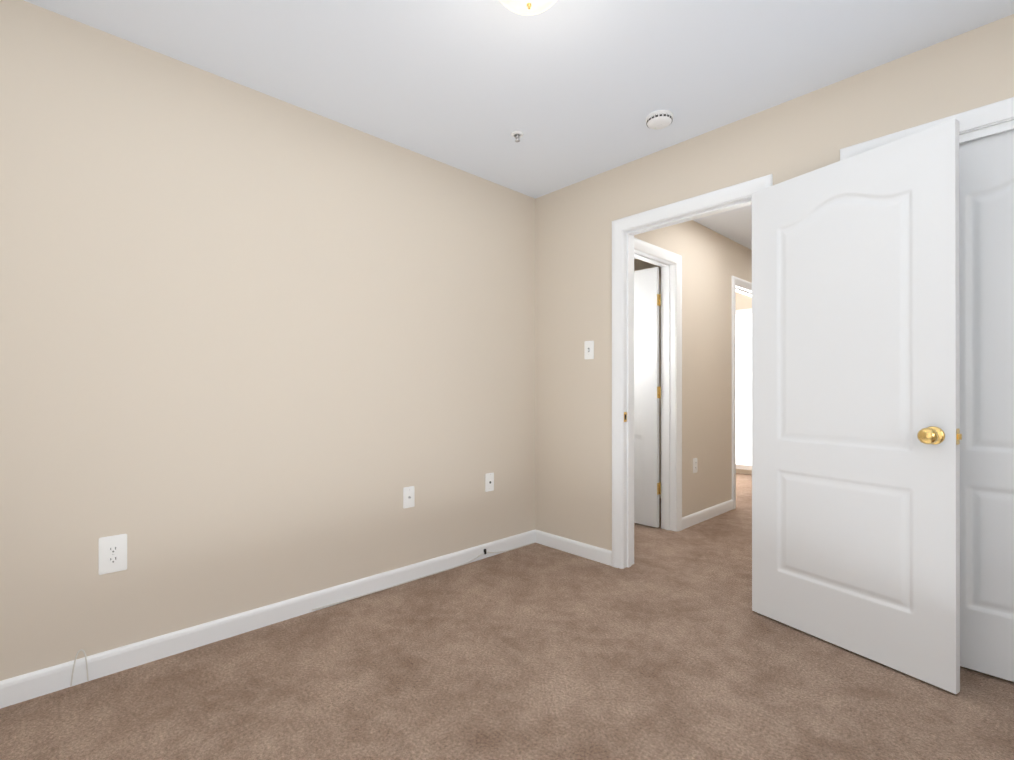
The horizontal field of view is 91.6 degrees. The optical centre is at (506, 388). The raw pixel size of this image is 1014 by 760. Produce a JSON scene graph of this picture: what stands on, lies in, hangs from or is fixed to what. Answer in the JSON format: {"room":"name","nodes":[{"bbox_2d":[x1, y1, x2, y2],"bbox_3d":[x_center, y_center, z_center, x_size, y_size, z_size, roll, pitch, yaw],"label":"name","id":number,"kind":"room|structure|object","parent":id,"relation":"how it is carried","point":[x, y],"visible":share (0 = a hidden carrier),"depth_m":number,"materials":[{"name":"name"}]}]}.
{"room":"empty bedroom","nodes":[
{"label":"empty bedroom","id":0,"kind":"room"},
{"bbox_2d":[0,0,534,680],"bbox_3d":[-1.082,-0.135,2.374,3.420,2.440,0.120,0,0,-43],"label":"wall","id":1,"kind":"structure","parent":0,"point":[258,350],"depth_m":2.14,"materials":[{"name":"beige paint"}]},
{"bbox_2d":[98,534,126,574],"bbox_3d":[-1.506,0.632,1.884,0.086,0.140,0.008,0,0,-43],"label":"duplex electrical outlet","id":2,"kind":"object","parent":1,"relation":"attached to","point":[112,554],"visible":1,"depth_m":1.88,"materials":[{"name":"white plastic"}]},
{"bbox_2d":[0,529,535,708],"bbox_3d":[-0.981,1.041,2.375,3.270,0.088,0.014,0,0,-43],"label":"baseboard","id":3,"kind":"structure","parent":1,"relation":"attached to","point":[29,686],"depth_m":2.12,"materials":[{"name":"white wood"}]},
{"bbox_2d":[403,486,414,508],"bbox_3d":[-0.550,0.612,2.782,0.072,0.118,0.016,0,0,-43],"label":"outlet","id":4,"kind":"object","parent":1,"relation":"attached to","point":[408,497],"visible":1,"depth_m":2.78,"materials":[{"name":"white plastic"}]},
{"bbox_2d":[485,473,493,491],"bbox_3d":[-0.111,0.606,3.202,0.072,0.118,0.008,0,0,-43],"label":"outlet","id":5,"kind":"object","parent":1,"relation":"attached to","point":[489,481],"visible":1,"depth_m":3.19,"materials":[{"name":"white plastic"}]},
{"bbox_2d":[0,473,1013,759],"bbox_3d":[0.800,1.136,3.380,7.540,0.100,6.240,0,0,-43],"label":"floor","id":6,"kind":"structure","parent":0,"point":[668,645],"depth_m":1.79,"materials":[{"name":"carpet"}]},
{"bbox_2d":[70,649,88,685],"bbox_3d":[-1.567,1.018,1.806,0.051,0.123,0.007,0,0,-43],"label":"loop","id":7,"kind":"object","parent":6,"relation":"on","point":[74,665],"visible":1,"depth_m":1.80,"materials":[{"name":"white"}]},
{"bbox_2d":[312,542,534,610],"bbox_3d":[-0.376,1.064,2.928,1.570,0.039,0.013,0,0,-43],"label":"cord","id":8,"kind":"object","parent":6,"relation":"on","point":[416,578],"visible":1,"depth_m":2.78,"materials":[{"name":"white plastic"}]},
{"bbox_2d":[24,0,1013,258],"bbox_3d":[0.800,-1.404,3.384,7.540,0.100,6.240,0,0,-43],"label":"ceiling","id":9,"kind":"structure","parent":0,"point":[576,90],"depth_m":2.03,"materials":[{"name":"white paint"}]},
{"bbox_2d":[511,130,523,141],"bbox_3d":[0.056,-1.335,2.617,0.068,0.040,0.068,0,0,-43],"label":"sprinkler","id":10,"kind":"object","parent":9,"relation":"attached to","point":[516,133],"visible":1,"depth_m":2.61,"materials":[{"name":"white plastic"}]},
{"bbox_2d":[500,0,556,14],"bbox_3d":[0.073,-1.305,1.628,0.248,0.103,0.248,0,0,-43],"label":"flush-mount light","id":11,"kind":"object","parent":9,"relation":"attached to","point":[527,7],"visible":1,"depth_m":1.65,"materials":[{"name":"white glass"}]},
{"bbox_2d":[646,110,672,129],"bbox_3d":[0.760,-1.334,2.457,0.132,0.042,0.132,0,0,-43],"label":"smoke detector","id":12,"kind":"object","parent":9,"relation":"attached to","point":[658,119],"visible":1,"depth_m":2.42,"materials":[{"name":"white plastic"}]},
{"bbox_2d":[634,259,660,497],"bbox_3d":[1.304,-0.131,5.221,0.100,2.440,1.860,0,0,-43],"label":"wall","id":13,"kind":"structure","parent":0,"point":[640,264],"depth_m":4.92,"materials":[{"name":"beige paint"}]},
{"bbox_2d":[634,220,751,516],"bbox_3d":[2.042,-0.132,4.557,3.880,2.440,0.120,0,0,-43],"label":"wall","id":14,"kind":"structure","parent":0,"point":[713,262],"depth_m":4.11,"materials":[{"name":"beige paint"}]},
{"bbox_2d":[634,267,660,527],"bbox_3d":[0.931,0.065,4.094,0.174,2.025,0.732,0,0,-43],"label":"hall door","id":15,"kind":"structure","parent":14,"relation":"in","point":[647,393],"depth_m":3.89,"materials":[{"name":"painted wood"},{"name":"brass"}]},
{"bbox_2d":[693,458,697,472],"bbox_3d":[1.520,0.617,3.974,0.072,0.118,0.008,0,0,-43],"label":"outlet","id":16,"kind":"object","parent":14,"relation":"attached to","point":[695,465],"visible":1,"depth_m":3.97,"materials":[{"name":"white plastic"}]},
{"bbox_2d":[682,499,732,529],"bbox_3d":[1.693,1.044,4.132,0.960,0.088,0.014,0,0,-43],"label":"baseboard","id":17,"kind":"structure","parent":14,"relation":"attached to","point":[700,516],"depth_m":4.09,"materials":[{"name":"white wood"}]},
{"bbox_2d":[736,292,751,474],"bbox_3d":[2.836,-0.128,6.629,0.120,2.440,4.320,0,0,-43],"label":"wall","id":18,"kind":"structure","parent":0,"point":[743,301],"depth_m":6.33,"materials":[{"name":"beige paint"}]},
{"bbox_2d":[736,308,751,469],"bbox_3d":[2.885,0.007,6.468,0.030,2.050,1.500,0,0,-43],"label":"room window","id":19,"kind":"structure","parent":18,"relation":"in","point":[743,389],"depth_m":6.31,"materials":[{"name":"white"}]},
{"bbox_2d":[535,14,1013,550],"bbox_3d":[0.589,-0.134,3.183,0.120,2.440,6.240,0,0,-43],"label":"wall","id":20,"kind":"structure","parent":0,"point":[573,276],"depth_m":3.00,"materials":[{"name":"beige paint"}]},
{"bbox_2d":[536,530,611,565],"bbox_3d":[0.432,1.042,3.250,0.014,0.088,0.623,0,0,-43],"label":"baseboard","id":21,"kind":"structure","parent":20,"relation":"attached to","point":[591,552],"depth_m":3.22,"materials":[{"name":"white wood"}]},
{"bbox_2d":[584,341,593,358],"bbox_3d":[0.521,-0.249,3.154,0.019,0.118,0.072,0,0,-43],"label":"light switch","id":22,"kind":"object","parent":20,"relation":"attached to","point":[588,349],"visible":1,"depth_m":3.15,"materials":[{"name":"white plastic"}]},
{"bbox_2d":[612,174,772,568],"bbox_3d":[0.957,0.028,2.693,0.019,2.115,0.912,0,0,-43],"label":"door frame","id":23,"kind":"structure","parent":20,"relation":"attached to","point":[744,189],"depth_m":2.99,"materials":[{"name":"white wood"}]},
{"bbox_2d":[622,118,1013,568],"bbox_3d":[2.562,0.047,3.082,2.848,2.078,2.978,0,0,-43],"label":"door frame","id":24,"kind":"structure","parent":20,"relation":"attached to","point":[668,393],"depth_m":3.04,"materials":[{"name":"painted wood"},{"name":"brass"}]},
{"bbox_2d":[752,119,961,693],"bbox_3d":[1.398,0.062,2.071,0.174,2.025,0.785,0,0,-31],"label":"bedroom door","id":25,"kind":"structure","parent":20,"relation":"in","point":[856,436],"depth_m":1.98,"materials":[{"name":"painted wood"},{"name":"brass"}]},
{"bbox_2d":[840,97,1013,160],"bbox_3d":[2.022,0.016,1.567,0.019,2.135,1.633,0,0,-43],"label":"door frame","id":26,"kind":"structure","parent":20,"relation":"attached to","point":[999,111],"depth_m":1.87,"materials":[{"name":"white wood"}]},
{"bbox_2d":[959,130,1013,681],"bbox_3d":[1.953,0.059,1.720,0.032,2.025,0.760,0,0,-43],"label":"closet door","id":27,"kind":"structure","parent":20,"relation":"in","point":[986,257],"depth_m":1.85,"materials":[{"name":"white wood"}]}
]}

